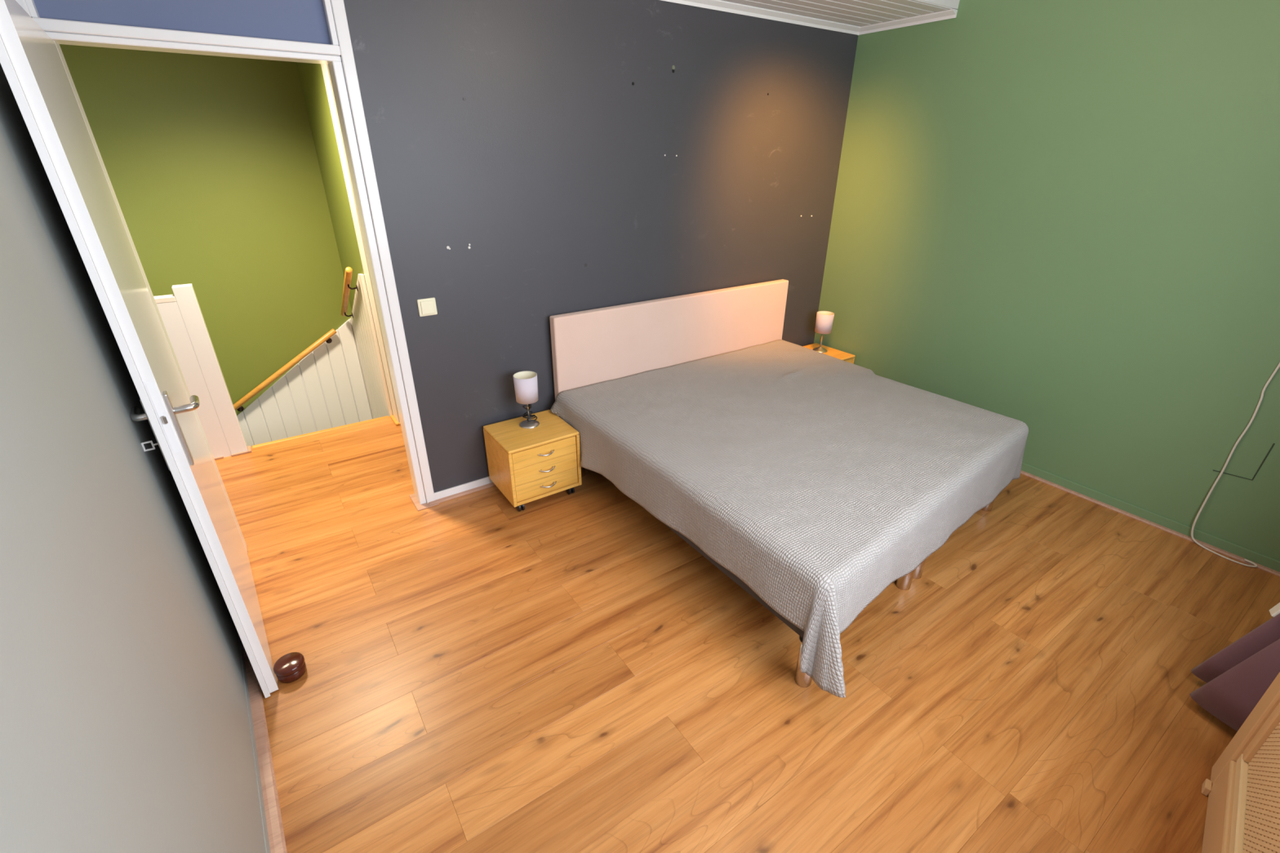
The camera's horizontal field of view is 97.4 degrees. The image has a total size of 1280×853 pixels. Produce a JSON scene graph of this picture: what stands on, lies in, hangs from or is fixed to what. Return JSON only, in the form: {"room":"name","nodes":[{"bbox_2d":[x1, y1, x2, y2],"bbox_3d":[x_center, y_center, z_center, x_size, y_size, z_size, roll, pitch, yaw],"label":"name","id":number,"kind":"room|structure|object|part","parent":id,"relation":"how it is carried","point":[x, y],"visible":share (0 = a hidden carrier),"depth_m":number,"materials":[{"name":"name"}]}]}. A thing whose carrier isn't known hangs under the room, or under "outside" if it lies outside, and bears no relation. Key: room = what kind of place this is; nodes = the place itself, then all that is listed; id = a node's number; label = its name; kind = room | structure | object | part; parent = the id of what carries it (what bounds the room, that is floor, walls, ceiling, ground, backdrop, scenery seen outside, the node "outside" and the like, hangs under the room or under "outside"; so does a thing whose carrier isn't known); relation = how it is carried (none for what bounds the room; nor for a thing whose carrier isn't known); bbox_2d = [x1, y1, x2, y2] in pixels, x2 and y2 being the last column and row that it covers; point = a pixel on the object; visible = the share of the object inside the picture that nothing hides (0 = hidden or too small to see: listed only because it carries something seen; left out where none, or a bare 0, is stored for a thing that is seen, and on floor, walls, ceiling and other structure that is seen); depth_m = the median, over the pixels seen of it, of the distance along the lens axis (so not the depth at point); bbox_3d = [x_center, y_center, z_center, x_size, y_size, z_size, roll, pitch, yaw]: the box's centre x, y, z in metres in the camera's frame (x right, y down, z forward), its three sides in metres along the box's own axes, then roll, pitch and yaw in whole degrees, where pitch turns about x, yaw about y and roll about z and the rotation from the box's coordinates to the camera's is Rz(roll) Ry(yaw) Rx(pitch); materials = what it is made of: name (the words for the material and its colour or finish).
{"room":"bedroom","nodes":[
{"label":"bedroom","id":0,"kind":"room"},
{"bbox_2d":[0,63,266,852],"bbox_3d":[-0.898,-0.052,0.649,0.153,2.960,3.509,-18,31,-32],"label":"wall","id":1,"kind":"structure","parent":0,"point":[125,725],"depth_m":0.97,"materials":[{"name":"grey paint"}]},
{"bbox_2d":[0,0,278,698],"bbox_3d":[-1.547,-0.128,1.853,0.154,2.006,0.917,-18,32,-33],"label":"door","id":2,"kind":"structure","parent":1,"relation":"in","point":[32,64],"depth_m":1.53,"materials":[{"name":"white paint"}]},
{"bbox_3d":[-1.371,-0.034,1.540,0.039,0.021,0.081,-18,32,-33],"label":"handle","id":3,"kind":"part","parent":2,"relation":"part of","materials":[{"name":"silver metal"}]},
{"bbox_3d":[-1.337,0.020,1.555,0.008,0.220,0.040,-18,32,-33],"label":"handle plate","id":4,"kind":"part","parent":2,"relation":"part of","materials":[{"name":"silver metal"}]},
{"bbox_3d":[-1.297,0.006,1.583,0.008,0.220,0.040,-18,32,-33],"label":"handle plate","id":5,"kind":"part","parent":2,"relation":"part of","materials":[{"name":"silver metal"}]},
{"bbox_3d":[-1.289,-0.062,1.598,0.062,0.021,0.081,-18,32,-33],"label":"handle","id":6,"kind":"part","parent":2,"relation":"part of","materials":[{"name":"silver metal"}]},
{"bbox_2d":[237,632,287,852],"bbox_3d":[-0.884,1.186,1.398,0.036,0.058,3.290,-18,31,-32],"label":"baseboard","id":7,"kind":"structure","parent":1,"relation":"attached to","point":[272,822],"depth_m":1.73,"materials":[{"name":"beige wood"}]},
{"bbox_2d":[59,44,351,415],"bbox_3d":[-3.191,-0.359,4.217,2.500,5.550,0.100,-16,31,-31],"label":"wall","id":8,"kind":"structure","parent":0,"point":[211,162],"depth_m":3.82,"materials":[{"name":"green paint"}]},
{"bbox_2d":[236,273,392,446],"bbox_3d":[-2.800,0.418,4.162,1.816,3.003,0.987,-16,31,-31],"label":"panel","id":9,"kind":"object","parent":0,"point":[342,381],"visible":0.24,"depth_m":4.53,"materials":[{"name":"white paint"}]},
{"bbox_2d":[233,328,336,411],"bbox_3d":[-2.758,-0.436,4.371,0.828,0.545,0.068,-16,31,-31],"label":"handrail","id":10,"kind":"object","parent":9,"relation":"attached to","point":[326,337],"visible":0.95,"depth_m":4.34,"materials":[{"name":"brown wood"}]},
{"bbox_2d":[340,266,358,318],"bbox_3d":[-2.093,-0.951,4.036,0.069,0.500,0.822,-16,31,-31],"label":"handrail","id":11,"kind":"object","parent":9,"relation":"attached to","point":[348,271],"visible":1,"depth_m":3.92,"materials":[{"name":"brown wood"}]},
{"bbox_3d":[-2.104,-0.949,4.028,0.042,0.496,0.822,-16,31,-31],"label":"rail","id":12,"kind":"part","parent":11,"relation":"part of","materials":[{"name":"brown wood"}]},
{"bbox_2d":[296,62,393,414],"bbox_3d":[-1.621,-0.226,3.958,0.235,5.550,2.150,-16,31,-31],"label":"wall","id":13,"kind":"structure","parent":0,"point":[311,76],"depth_m":3.68,"materials":[{"name":"green paint"}]},
{"bbox_2d":[252,415,388,448],"bbox_3d":[-2.148,0.037,3.829,0.835,0.022,0.030,-16,31,-31],"label":"trim","id":14,"kind":"structure","parent":13,"relation":"attached to","point":[387,416],"depth_m":3.80,"materials":[{"name":"brown wood"}]},
{"bbox_2d":[320,63,400,426],"bbox_3d":[-1.623,-1.240,3.454,0.258,2.615,0.182,-16,31,-31],"label":"trim","id":15,"kind":"structure","parent":13,"relation":"attached to","point":[395,417],"depth_m":3.41,"materials":[{"name":"white paint"}]},
{"bbox_2d":[343,0,857,493],"bbox_3d":[-0.751,-1.048,2.697,5.320,2.960,0.103,-16,31,-31],"label":"wall","id":16,"kind":"structure","parent":0,"point":[535,161],"depth_m":2.90,"materials":[{"name":"grey paint"}]},
{"bbox_2d":[15,0,439,552],"bbox_3d":[-1.518,-0.607,2.320,0.945,2.470,0.180,-16,31,-31],"label":"trim","id":17,"kind":"structure","parent":16,"relation":"attached to","point":[304,31],"depth_m":2.07,"materials":[{"name":"white paint"}]},
{"bbox_3d":[-1.516,-1.519,1.868,0.818,0.365,0.012,-16,31,-31],"label":"transom panel","id":18,"kind":"part","parent":17,"relation":"part of","materials":[{"name":"blue"}]},
{"bbox_2d":[417,297,437,316],"bbox_3d":[-1.006,-0.565,2.664,0.084,0.082,0.016,-16,31,-31],"label":"light switch","id":19,"kind":"object","parent":16,"relation":"attached to","point":[427,307],"visible":1,"depth_m":2.66,"materials":[{"name":"beige plastic"}]},
{"bbox_2d":[428,476,495,505],"bbox_3d":[0.120,0.027,3.797,3.045,0.052,0.036,-16,31,-31],"label":"baseboard","id":20,"kind":"structure","parent":16,"relation":"attached to","point":[481,484],"depth_m":3.12,"materials":[{"name":"white paint"}]},
{"bbox_2d":[662,0,860,35],"bbox_3d":[0.143,-2.112,2.761,3.020,0.036,0.042,-16,31,-31],"label":"trim","id":21,"kind":"structure","parent":16,"relation":"attached to","point":[719,5],"depth_m":3.12,"materials":[{"name":"white paint"}]},
{"bbox_2d":[214,416,1279,852],"bbox_3d":[-0.094,0.745,2.517,5.350,0.120,4.785,-16,31,-31],"label":"floor","id":22,"kind":"structure","parent":0,"point":[564,673],"depth_m":2.04,"materials":[{"name":"brown wood"}]},
{"bbox_2d":[153,283,251,460],"bbox_3d":[-2.986,-0.169,3.037,1.246,1.042,0.086,-16,31,-31],"label":"balustrade","id":23,"kind":"object","parent":22,"relation":"on","point":[180,313],"visible":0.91,"depth_m":3.26,"materials":[{"name":"white paint"}]},
{"bbox_3d":[-3.033,-0.572,2.816,1.140,0.029,0.068,-16,31,-31],"label":"cap rail","id":24,"kind":"part","parent":23,"relation":"part of","materials":[{"name":"white paint"}]},
{"bbox_3d":[-3.032,-0.123,3.030,1.140,0.965,0.056,-16,31,-31],"label":"panel","id":25,"kind":"part","parent":23,"relation":"part of","materials":[{"name":"white paint"}]},
{"bbox_2d":[273,652,306,683],"bbox_3d":[-1.264,0.872,2.035,0.097,0.062,0.097,-16,31,-31],"label":"stopper","id":26,"kind":"object","parent":22,"relation":"on","point":[291,667],"visible":1,"depth_m":2.01,"materials":[{"name":"brown wood"}]},
{"bbox_2d":[483,409,582,511],"bbox_3d":[-0.575,0.192,3.066,0.397,0.389,0.377,-16,31,-31],"label":"nightstand","id":27,"kind":"object","parent":22,"relation":"on","point":[526,465],"visible":1,"depth_m":2.94,"materials":[{"name":"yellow wood"}]},
{"bbox_3d":[-0.739,0.213,2.970,0.017,0.310,0.350,-16,31,-31],"label":"panel","id":28,"kind":"part","parent":27,"relation":"part of","materials":[{"name":"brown wood"}]},
{"bbox_2d":[512,370,539,428],"bbox_3d":[-0.595,-0.138,2.974,0.123,0.285,0.123,-16,31,-31],"label":"table lamp","id":29,"kind":"object","parent":27,"relation":"on","point":[526,384],"visible":1,"depth_m":2.92,"materials":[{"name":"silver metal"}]},
{"bbox_3d":[-0.595,-0.203,2.942,0.123,0.140,0.123,-16,31,-31],"label":"lamp shade","id":30,"kind":"part","parent":29,"relation":"part of","materials":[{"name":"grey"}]},
{"bbox_3d":[-0.589,-0.079,2.999,0.082,0.098,0.062,-16,31,-31],"label":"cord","id":31,"kind":"part","parent":29,"relation":"part of","materials":[{"name":"silver metal"}]},
{"bbox_3d":[-0.491,0.133,2.899,0.357,0.093,0.016,-16,31,-31],"label":"drawer","id":32,"kind":"part","parent":27,"relation":"part of","materials":[{"name":"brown wood"}]},
{"bbox_3d":[-0.491,0.219,2.941,0.357,0.093,0.016,-16,31,-31],"label":"drawer","id":33,"kind":"part","parent":27,"relation":"part of","materials":[{"name":"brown wood"}]},
{"bbox_3d":[-0.477,0.140,2.882,0.095,0.013,0.032,-16,31,-31],"label":"handle","id":34,"kind":"part","parent":27,"relation":"part of","materials":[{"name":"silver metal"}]},
{"bbox_3d":[-0.492,0.304,2.982,0.357,0.093,0.016,-16,31,-31],"label":"drawer","id":35,"kind":"part","parent":27,"relation":"part of","materials":[{"name":"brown wood"}]},
{"bbox_3d":[-0.478,0.225,2.924,0.095,0.013,0.032,-16,31,-31],"label":"handle","id":36,"kind":"part","parent":27,"relation":"part of","materials":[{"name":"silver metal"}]},
{"bbox_3d":[-0.584,0.298,3.131,0.362,0.017,0.349,-16,31,-31],"label":"panel","id":37,"kind":"part","parent":27,"relation":"part of","materials":[{"name":"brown wood"}]},
{"bbox_3d":[-0.478,0.310,2.965,0.095,0.013,0.032,-16,31,-31],"label":"handle","id":38,"kind":"part","parent":27,"relation":"part of","materials":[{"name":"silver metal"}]},
{"bbox_3d":[-0.426,0.121,3.163,0.017,0.310,0.350,-16,31,-31],"label":"panel","id":39,"kind":"part","parent":27,"relation":"part of","materials":[{"name":"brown wood"}]},
{"bbox_2d":[549,279,995,687],"bbox_3d":[0.788,-0.045,2.956,1.818,0.924,1.924,-16,31,-31],"label":"bed","id":40,"kind":"object","parent":22,"relation":"on","point":[597,345],"visible":0.24,"depth_m":3.38,"materials":[{"name":"fabric"}]},
{"bbox_3d":[-0.353,0.197,3.276,0.060,0.198,0.060,-16,31,-31],"label":"leg","id":41,"kind":"part","parent":40,"relation":"part of","materials":[{"name":"beige wood"}]},
{"bbox_3d":[0.270,-0.476,3.608,1.800,0.724,0.060,-16,31,-31],"label":"headboard","id":42,"kind":"part","parent":40,"relation":"part of","materials":[{"name":"wood"}]},
{"bbox_2d":[550,339,1028,697],"bbox_3d":[0.838,0.127,2.937,1.897,0.408,2.005,-16,31,-31],"label":"bedspread","id":43,"kind":"object","parent":40,"relation":"on","point":[820,482],"visible":0.99,"depth_m":2.49,"materials":[{"name":"grey fabric"}]},
{"bbox_3d":[0.589,0.737,1.942,0.076,0.006,0.076,-16,31,-31],"label":"mounting plate","id":44,"kind":"part","parent":40,"relation":"part of","materials":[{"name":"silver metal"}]},
{"bbox_3d":[0.588,0.829,1.987,0.060,0.198,0.060,-16,31,-31],"label":"leg","id":45,"kind":"part","parent":40,"relation":"part of","materials":[{"name":"brown wood"}]},
{"bbox_3d":[1.158,0.613,2.436,0.060,0.198,0.060,-16,31,-31],"label":"leg","id":46,"kind":"part","parent":40,"relation":"part of","materials":[{"name":"brown wood"}]},
{"bbox_3d":[1.240,0.582,2.501,0.060,0.198,0.060,-16,31,-31],"label":"leg","id":47,"kind":"part","parent":40,"relation":"part of","materials":[{"name":"brown wood"}]},
{"bbox_3d":[1.854,0.352,2.980,0.060,0.198,0.060,-16,31,-31],"label":"leg","id":48,"kind":"part","parent":40,"relation":"part of","materials":[{"name":"brown wood"}]},
{"bbox_2d":[802,342,855,364],"bbox_3d":[1.315,-0.359,4.218,0.396,0.389,0.387,-16,31,-31],"label":"nightstand","id":49,"kind":"object","parent":22,"relation":"on","point":[844,356],"visible":0.06,"depth_m":4.13,"materials":[{"name":"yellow wood"}]},
{"bbox_2d":[812,311,834,352],"bbox_3d":[1.343,-0.694,4.135,0.123,0.285,0.123,-16,31,-31],"label":"table lamp","id":50,"kind":"object","parent":49,"relation":"on","point":[824,319],"visible":0.96,"depth_m":4.08,"materials":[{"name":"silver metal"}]},
{"bbox_3d":[1.344,-0.759,4.104,0.123,0.140,0.123,-16,31,-31],"label":"lamp shade","id":51,"kind":"part","parent":50,"relation":"part of","materials":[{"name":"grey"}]},
{"bbox_3d":[1.402,-0.416,4.047,0.356,0.093,0.016,-16,31,-31],"label":"drawer","id":52,"kind":"part","parent":49,"relation":"part of","materials":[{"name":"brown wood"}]},
{"bbox_2d":[1200,671,1279,852],"bbox_3d":[1.391,0.947,1.132,1.270,0.742,0.219,-23,34,-39],"label":"base cabinet","id":53,"kind":"object","parent":22,"relation":"on","point":[1242,815],"visible":1,"depth_m":1.50,"materials":[{"name":"brown wood"}]},
{"bbox_3d":[1.339,1.188,1.308,1.053,0.146,0.045,-23,34,-39],"label":"rail","id":54,"kind":"part","parent":53,"relation":"part of","materials":[{"name":"brown wood"}]},
{"bbox_3d":[1.341,1.105,1.266,1.053,0.040,0.030,-23,34,-39],"label":"moulding","id":55,"kind":"part","parent":53,"relation":"part of","materials":[{"name":"brown wood"}]},
{"bbox_3d":[1.755,0.758,1.544,0.098,0.716,0.045,-23,34,-39],"label":"frame post","id":56,"kind":"part","parent":53,"relation":"part of","materials":[{"name":"brown wood"}]},
{"bbox_3d":[1.707,0.736,1.478,0.038,0.439,0.030,-23,34,-39],"label":"moulding","id":57,"kind":"part","parent":53,"relation":"part of","materials":[{"name":"brown wood"}]},
{"bbox_2d":[723,0,959,26],"bbox_3d":[0.689,-1.642,1.156,4.020,0.531,3.420,-16,31,-31],"label":"ceiling","id":58,"kind":"structure","parent":0,"point":[855,12],"depth_m":3.04,"materials":[{"name":"white"}]},
{"bbox_2d":[1189,613,1279,731],"bbox_3d":[2.209,-0.066,1.395,0.757,2.261,0.503,-16,31,-31],"label":"cushion","id":59,"kind":"object","parent":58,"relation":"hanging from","point":[1237,676],"visible":0.73,"depth_m":1.82,"materials":[{"name":"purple fabric"}]},
{"bbox_2d":[1269,602,1279,617],"bbox_3d":[2.101,0.236,1.532,0.247,0.868,0.032,18,31,32],"label":"band","id":60,"kind":"object","parent":59,"relation":"hanging from","point":[1275,611],"visible":1,"depth_m":1.77,"materials":[{"name":"beige"}]},
{"bbox_2d":[813,0,1279,561],"bbox_3d":[2.409,-1.026,2.685,0.123,2.960,3.500,-16,31,-31],"label":"wall","id":61,"kind":"structure","parent":0,"point":[1060,219],"depth_m":2.85,"materials":[{"name":"green paint"}]},
{"bbox_2d":[858,8,957,35],"bbox_3d":[1.538,-2.368,3.300,0.042,0.036,0.630,-16,31,-31],"label":"trim","id":62,"kind":"structure","parent":61,"relation":"attached to","point":[948,14],"depth_m":3.26,"materials":[{"name":"white paint"}]},
{"bbox_2d":[1020,462,1279,577],"bbox_3d":[2.291,0.255,3.345,0.030,0.058,3.280,-16,31,-31],"label":"baseboard","id":63,"kind":"structure","parent":61,"relation":"attached to","point":[1269,565],"depth_m":2.88,"materials":[{"name":"green paint"}]},
{"bbox_2d":[1191,362,1279,567],"bbox_3d":[2.768,-0.068,2.365,0.047,1.500,0.267,-13,29,-25],"label":"pull cord","id":64,"kind":"object","parent":61,"relation":"hanging from","point":[1278,365],"visible":1,"depth_m":2.60,"materials":[{"name":"beige plastic"}]}
]}

